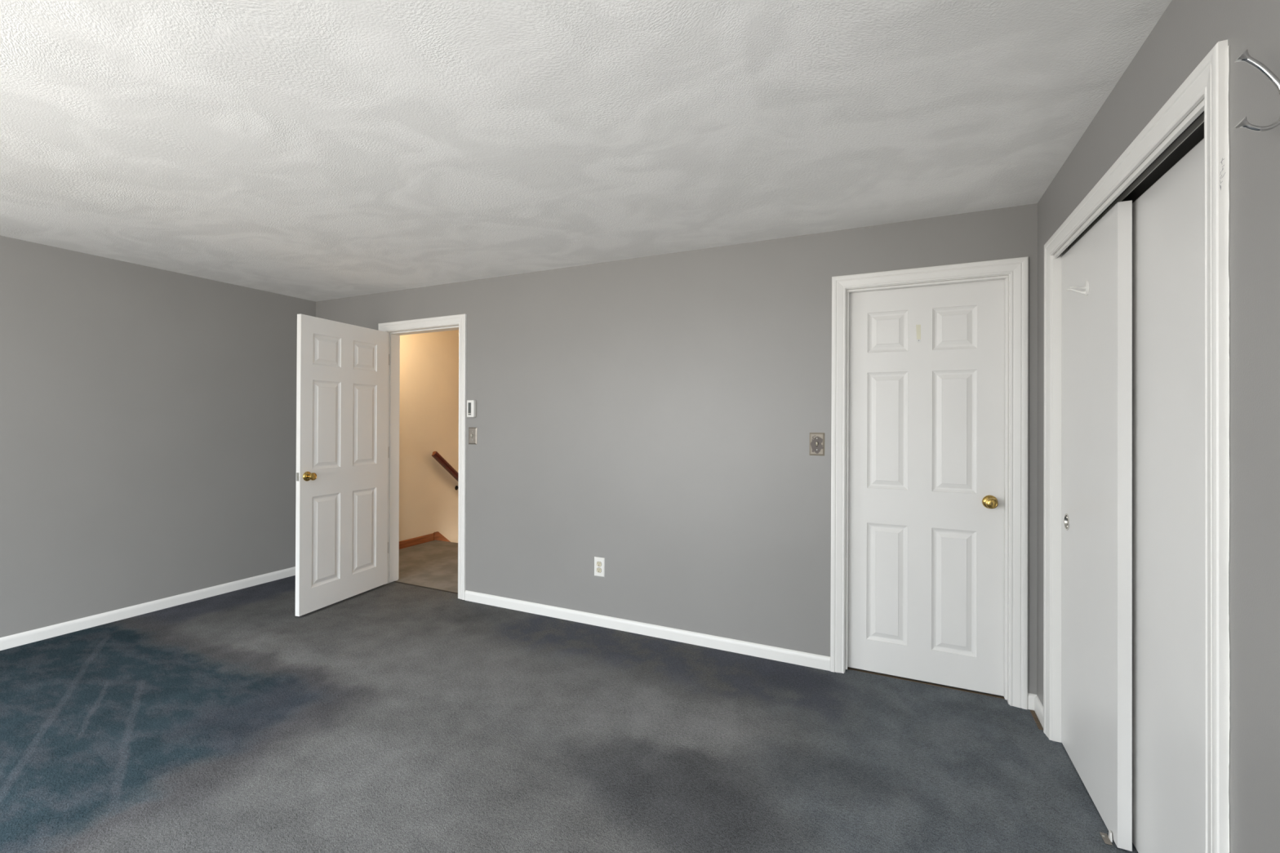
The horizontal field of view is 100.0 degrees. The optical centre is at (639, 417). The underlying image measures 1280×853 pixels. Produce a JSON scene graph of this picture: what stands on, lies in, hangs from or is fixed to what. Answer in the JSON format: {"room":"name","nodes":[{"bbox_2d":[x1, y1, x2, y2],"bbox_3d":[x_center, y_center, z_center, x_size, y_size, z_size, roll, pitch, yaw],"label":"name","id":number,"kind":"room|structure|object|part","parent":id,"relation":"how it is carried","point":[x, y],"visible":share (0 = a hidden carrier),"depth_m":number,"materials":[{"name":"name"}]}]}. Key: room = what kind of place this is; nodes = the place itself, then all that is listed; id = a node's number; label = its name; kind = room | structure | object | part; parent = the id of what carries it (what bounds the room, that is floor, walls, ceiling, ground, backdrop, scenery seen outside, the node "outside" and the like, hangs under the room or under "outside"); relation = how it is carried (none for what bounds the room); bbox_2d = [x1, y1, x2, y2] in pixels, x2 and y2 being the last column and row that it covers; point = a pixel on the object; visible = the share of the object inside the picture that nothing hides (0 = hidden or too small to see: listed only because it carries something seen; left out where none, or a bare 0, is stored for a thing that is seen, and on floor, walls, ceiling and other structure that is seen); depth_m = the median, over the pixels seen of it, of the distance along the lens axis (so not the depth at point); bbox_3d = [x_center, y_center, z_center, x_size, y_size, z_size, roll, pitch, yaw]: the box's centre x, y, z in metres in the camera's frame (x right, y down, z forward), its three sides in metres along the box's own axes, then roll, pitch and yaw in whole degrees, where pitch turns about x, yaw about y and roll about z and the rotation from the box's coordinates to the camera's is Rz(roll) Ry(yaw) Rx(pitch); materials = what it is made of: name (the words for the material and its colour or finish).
{"room":"empty bedroom","nodes":[
{"label":"empty bedroom","id":0,"kind":"room"},
{"bbox_2d":[0,235,458,637],"bbox_3d":[-2.870,1.565,4.787,0.160,5.949,9.820,0,0,25],"label":"wall","id":1,"kind":"structure","parent":0,"point":[148,415],"depth_m":3.66,"materials":[{"name":"grey paint"}]},
{"bbox_2d":[0,566,295,650],"bbox_3d":[-3.846,1.280,2.552,0.012,0.070,4.700,0,0,25],"label":"baseboard","id":2,"kind":"structure","parent":1,"relation":"attached to","point":[45,633],"depth_m":3.56,"materials":[{"name":"white paint"}]},
{"bbox_2d":[399,533,434,549],"bbox_3d":[-2.518,1.306,5.332,0.013,0.077,1.208,0,0,25],"label":"baseboard","id":3,"kind":"structure","parent":1,"relation":"attached to","point":[430,537],"depth_m":5.66,"materials":[{"name":"brown wood"}]},
{"bbox_2d":[433,531,450,542],"bbox_3d":[-1.637,2.607,7.210,0.017,2.656,2.964,0,0,25],"label":"trim","id":4,"kind":"structure","parent":1,"relation":"attached to","point":[437,536],"depth_m":5.94,"materials":[{"name":"brown wood"}]},
{"bbox_2d":[431,451,457,489],"bbox_3d":[-1.688,1.476,6.995,0.100,2.188,2.682,0,0,25],"label":"handrail","id":5,"kind":"object","parent":1,"relation":"attached to","point":[435,455],"visible":0.27,"depth_m":5.93,"materials":[{"name":"brown wood"}]},
{"bbox_2d":[0,540,1137,852],"bbox_3d":[-0.906,1.392,1.887,6.100,0.120,6.200,0,0,25],"label":"floor","id":6,"kind":"structure","parent":0,"point":[393,717],"depth_m":2.19,"materials":[{"name":"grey carpet"}]},
{"bbox_2d":[393,581,457,594],"bbox_3d":[-1.659,1.353,4.214,0.770,0.022,0.018,0,0,25],"label":"threshold strip","id":7,"kind":"object","parent":6,"relation":"on","point":[393,581],"visible":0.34,"depth_m":4.23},
{"bbox_2d":[847,667,1004,698],"bbox_3d":[1.435,1.358,2.736,0.712,0.012,0.018,0,0,25],"label":"threshold strip","id":8,"kind":"object","parent":6,"relation":"on","point":[850,668],"visible":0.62,"depth_m":2.72,"materials":[{"name":"brown wood"}]},
{"bbox_2d":[1030,710,1043,730],"bbox_3d":[1.769,1.351,2.396,0.016,0.004,0.170,0,0,25],"label":"strip","id":9,"kind":"object","parent":6,"relation":"on","point":[1033,714],"visible":1,"depth_m":2.39,"materials":[{"name":"brown wood"}]},
{"bbox_2d":[1099,830,1112,845],"bbox_3d":[1.487,1.333,1.710,0.022,0.026,0.051,0,0,25],"label":"guide","id":10,"kind":"object","parent":6,"relation":"on","point":[1108,840],"visible":1,"depth_m":1.71,"materials":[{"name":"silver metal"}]},
{"bbox_3d":[1.496,1.332,1.706,0.004,0.025,0.022,0,0,25],"label":"guide post","id":11,"kind":"part","parent":10,"relation":"part of","materials":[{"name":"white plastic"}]},
{"bbox_2d":[0,0,1171,301],"bbox_3d":[-1.195,-1.098,1.342,6.027,0.150,4.920,0,0,25],"label":"ceiling","id":12,"kind":"structure","parent":0,"point":[313,150],"depth_m":1.85,"materials":[{"name":"paint"}]},
{"bbox_2d":[315,203,1037,694],"bbox_3d":[-0.168,0.199,3.501,6.097,2.499,0.125,0,0,25],"label":"wall","id":13,"kind":"structure","parent":0,"point":[654,417],"depth_m":3.25,"materials":[{"name":"grey paint"}]},
{"bbox_2d":[294,314,388,616],"bbox_3d":[-2.151,0.320,3.930,0.160,2.005,0.794,0,-1,18],"label":"door","id":14,"kind":"structure","parent":13,"relation":"in","point":[342,369],"depth_m":3.86,"materials":[{"name":"white paint"}]},
{"bbox_3d":[-2.270,0.398,3.562,0.024,0.057,0.002,0,-1,18],"label":"latch plate","id":15,"kind":"part","parent":14,"relation":"part of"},
{"bbox_2d":[377,313,466,599],"bbox_3d":[-1.672,0.292,4.198,0.918,2.100,0.144,0,-1,25],"label":"door frame","id":16,"kind":"structure","parent":13,"relation":"attached to","point":[459,322],"depth_m":4.26,"materials":[{"name":"white paint"}]},
{"bbox_3d":[-2.083,0.293,4.321,0.068,2.100,0.017,0,-1,25],"label":"casing","id":17,"kind":"part","parent":16,"relation":"part of","materials":[{"name":"white paint"}]},
{"bbox_3d":[-1.699,-0.724,4.151,0.918,0.068,0.017,0,-1,25],"label":"head casing","id":18,"kind":"part","parent":16,"relation":"part of","materials":[{"name":"white paint"}]},
{"bbox_3d":[-1.314,0.290,3.960,0.068,2.100,0.017,0,-1,25],"label":"casing","id":19,"kind":"part","parent":16,"relation":"part of","materials":[{"name":"white paint"}]},
{"bbox_2d":[466,400,475,417],"bbox_3d":[-1.230,-0.061,3.915,0.066,0.125,0.032,0,0,25],"label":"thermostat","id":20,"kind":"object","parent":13,"relation":"attached to","point":[471,404],"visible":1,"depth_m":3.90,"materials":[{"name":"white plastic"}]},
{"bbox_2d":[468,426,477,444],"bbox_3d":[-1.227,0.137,3.919,0.079,0.124,0.018,0,0,25],"label":"light switch","id":21,"kind":"object","parent":13,"relation":"attached to","point":[472,431],"visible":1,"depth_m":3.92,"materials":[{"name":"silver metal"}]},
{"bbox_2d":[594,556,604,577],"bbox_3d":[-0.263,0.968,3.464,0.076,0.123,0.008,0,0,25],"label":"power outlet","id":22,"kind":"object","parent":13,"relation":"attached to","point":[599,562],"visible":1,"depth_m":3.46,"materials":[{"name":"white plastic"}]},
{"bbox_2d":[596,567,601,573],"bbox_3d":[-0.264,0.988,3.463,0.037,0.030,0.001,0,0,25],"label":"receptacle","id":23,"kind":"object","parent":22,"relation":"attached to","point":[598,569],"depth_m":3.46,"materials":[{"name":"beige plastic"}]},
{"bbox_2d":[596,561,601,566],"bbox_3d":[-0.264,0.948,3.462,0.034,0.028,0.002,0,0,25],"label":"receptacle","id":24,"kind":"object","parent":22,"relation":"attached to","point":[598,563],"depth_m":3.46,"materials":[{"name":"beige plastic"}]},
{"bbox_2d":[464,590,830,671],"bbox_3d":[-0.134,1.312,3.397,2.535,0.070,0.012,0,0,25],"label":"baseboard","id":25,"kind":"structure","parent":13,"relation":"attached to","point":[778,654],"depth_m":3.27,"materials":[{"name":"white paint"}]},
{"bbox_2d":[808,432,824,455],"bbox_3d":[0.954,0.146,2.895,0.079,0.124,0.018,0,0,25],"label":"light switch","id":26,"kind":"object","parent":13,"relation":"attached to","point":[816,439],"visible":1,"depth_m":2.90,"materials":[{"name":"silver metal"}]},
{"bbox_2d":[848,279,1004,696],"bbox_3d":[1.432,0.334,2.724,0.713,2.014,0.098,0,0,25],"label":"door","id":27,"kind":"structure","parent":13,"relation":"in","point":[926,501],"depth_m":2.72,"materials":[{"name":"white paint"}]},
{"bbox_2d":[915,324,920,342],"bbox_3d":[1.426,-0.427,2.749,0.022,0.094,0.001,0,0,25],"label":"strip","id":28,"kind":"object","parent":27,"relation":"attached to","point":[917,326],"visible":1,"depth_m":2.75,"materials":[{"name":"paint"}]},
{"bbox_2d":[830,256,1028,709],"bbox_3d":[1.438,0.302,2.736,0.865,2.100,0.144,0,0,25],"label":"door frame","id":29,"kind":"structure","parent":13,"relation":"attached to","point":[1015,271],"depth_m":2.57,"materials":[{"name":"white paint"}]},
{"bbox_3d":[1.051,0.301,2.848,0.068,2.100,0.017,0,0,25],"label":"casing","id":30,"kind":"part","parent":29,"relation":"part of","materials":[{"name":"white paint"}]},
{"bbox_3d":[1.418,-0.714,2.686,0.865,0.068,0.017,0,0,25],"label":"head casing","id":31,"kind":"part","parent":29,"relation":"part of","materials":[{"name":"white paint"}]},
{"bbox_3d":[1.772,0.303,2.509,0.068,2.100,0.017,0,0,25],"label":"casing","id":32,"kind":"part","parent":29,"relation":"part of","materials":[{"name":"white paint"}]},
{"bbox_2d":[1027,693,1036,710],"bbox_3d":[1.814,1.318,2.482,0.036,0.070,0.012,0,0,25],"label":"baseboard","id":33,"kind":"structure","parent":13,"relation":"attached to","point":[1031,697],"depth_m":2.48,"materials":[{"name":"white paint"}]},
{"bbox_2d":[1036,0,1279,852],"bbox_3d":[0.893,0.183,0.336,0.115,2.499,4.940,0,0,25],"label":"wall","id":34,"kind":"structure","parent":0,"point":[1186,32],"depth_m":1.02,"materials":[{"name":"grey paint"}]},
{"bbox_2d":[1034,696,1043,728],"bbox_3d":[1.783,1.317,2.388,0.012,0.070,0.182,0,0,25],"label":"baseboard","id":35,"kind":"structure","parent":34,"relation":"attached to","point":[1038,708],"depth_m":2.40,"materials":[{"name":"white paint"}]},
{"bbox_2d":[1061,200,1132,851],"bbox_3d":[1.638,0.336,1.947,0.037,2.015,0.612,0,0,25],"label":"door","id":36,"kind":"structure","parent":34,"relation":"in","point":[1096,491],"depth_m":1.82,"materials":[{"name":"white paint"}]},
{"bbox_3d":[1.726,0.423,2.163,0.014,0.069,0.069,0,0,25],"label":"finger pull","id":37,"kind":"part","parent":36,"relation":"part of","materials":[{"name":"silver metal"}]},
{"bbox_2d":[1066,280,1088,295],"bbox_3d":[1.594,-0.467,1.954,0.056,0.056,0.043,0,0,25],"label":"robe hook","id":38,"kind":"object","parent":36,"relation":"attached to","point":[1086,287],"visible":1,"depth_m":1.94,"materials":[{"name":"white plastic"}]},
{"bbox_2d":[1067,111,1204,249],"bbox_3d":[1.529,-0.706,1.668,0.094,0.033,1.234,0,0,25],"label":"door track","id":39,"kind":"object","parent":34,"relation":"attached to","point":[1193,134],"visible":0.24,"depth_m":1.51,"materials":[{"name":"black metal"}]},
{"bbox_2d":[1043,39,1230,852],"bbox_3d":[1.507,0.296,1.667,0.129,2.098,1.374,0,0,25],"label":"closet frame","id":40,"kind":"object","parent":34,"relation":"attached to","point":[1206,89],"visible":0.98,"depth_m":1.13,"materials":[{"name":"white paint"}]},
{"bbox_3d":[1.734,0.302,2.282,0.017,2.098,0.068,0,0,25],"label":"casing","id":41,"kind":"part","parent":40,"relation":"part of","materials":[{"name":"white paint"}]},
{"bbox_3d":[1.465,-0.719,1.702,0.017,0.068,1.368,0,0,25],"label":"head casing","id":42,"kind":"part","parent":40,"relation":"part of","materials":[{"name":"white paint"}]},
{"bbox_3d":[1.181,0.290,1.106,0.017,2.098,0.068,0,0,25],"label":"casing","id":43,"kind":"part","parent":40,"relation":"part of","materials":[{"name":"white paint"}]},
{"bbox_2d":[1132,137,1204,852],"bbox_3d":[1.445,0.328,1.418,0.035,2.021,0.728,0,0,25],"label":"door","id":44,"kind":"structure","parent":34,"relation":"in","point":[1168,473],"depth_m":1.48,"materials":[{"name":"white paint"}]},
{"bbox_2d":[1234,48,1279,131],"bbox_3d":[1.067,-0.562,0.920,0.070,0.145,0.027,0,0,25],"label":"coat hook","id":45,"kind":"object","parent":34,"relation":"attached to","point":[1245,56],"visible":1,"depth_m":0.92,"materials":[{"name":"silver metal"}]},
{"bbox_3d":[1.070,-0.582,0.919,0.059,0.092,0.009,0,0,25],"label":"arm","id":46,"kind":"part","parent":45,"relation":"part of","materials":[{"name":"silver metal"}]},
{"bbox_3d":[1.069,-0.509,0.918,0.060,0.038,0.008,0,0,25],"label":"arm","id":47,"kind":"part","parent":45,"relation":"part of","materials":[{"name":"silver metal"}]}
]}

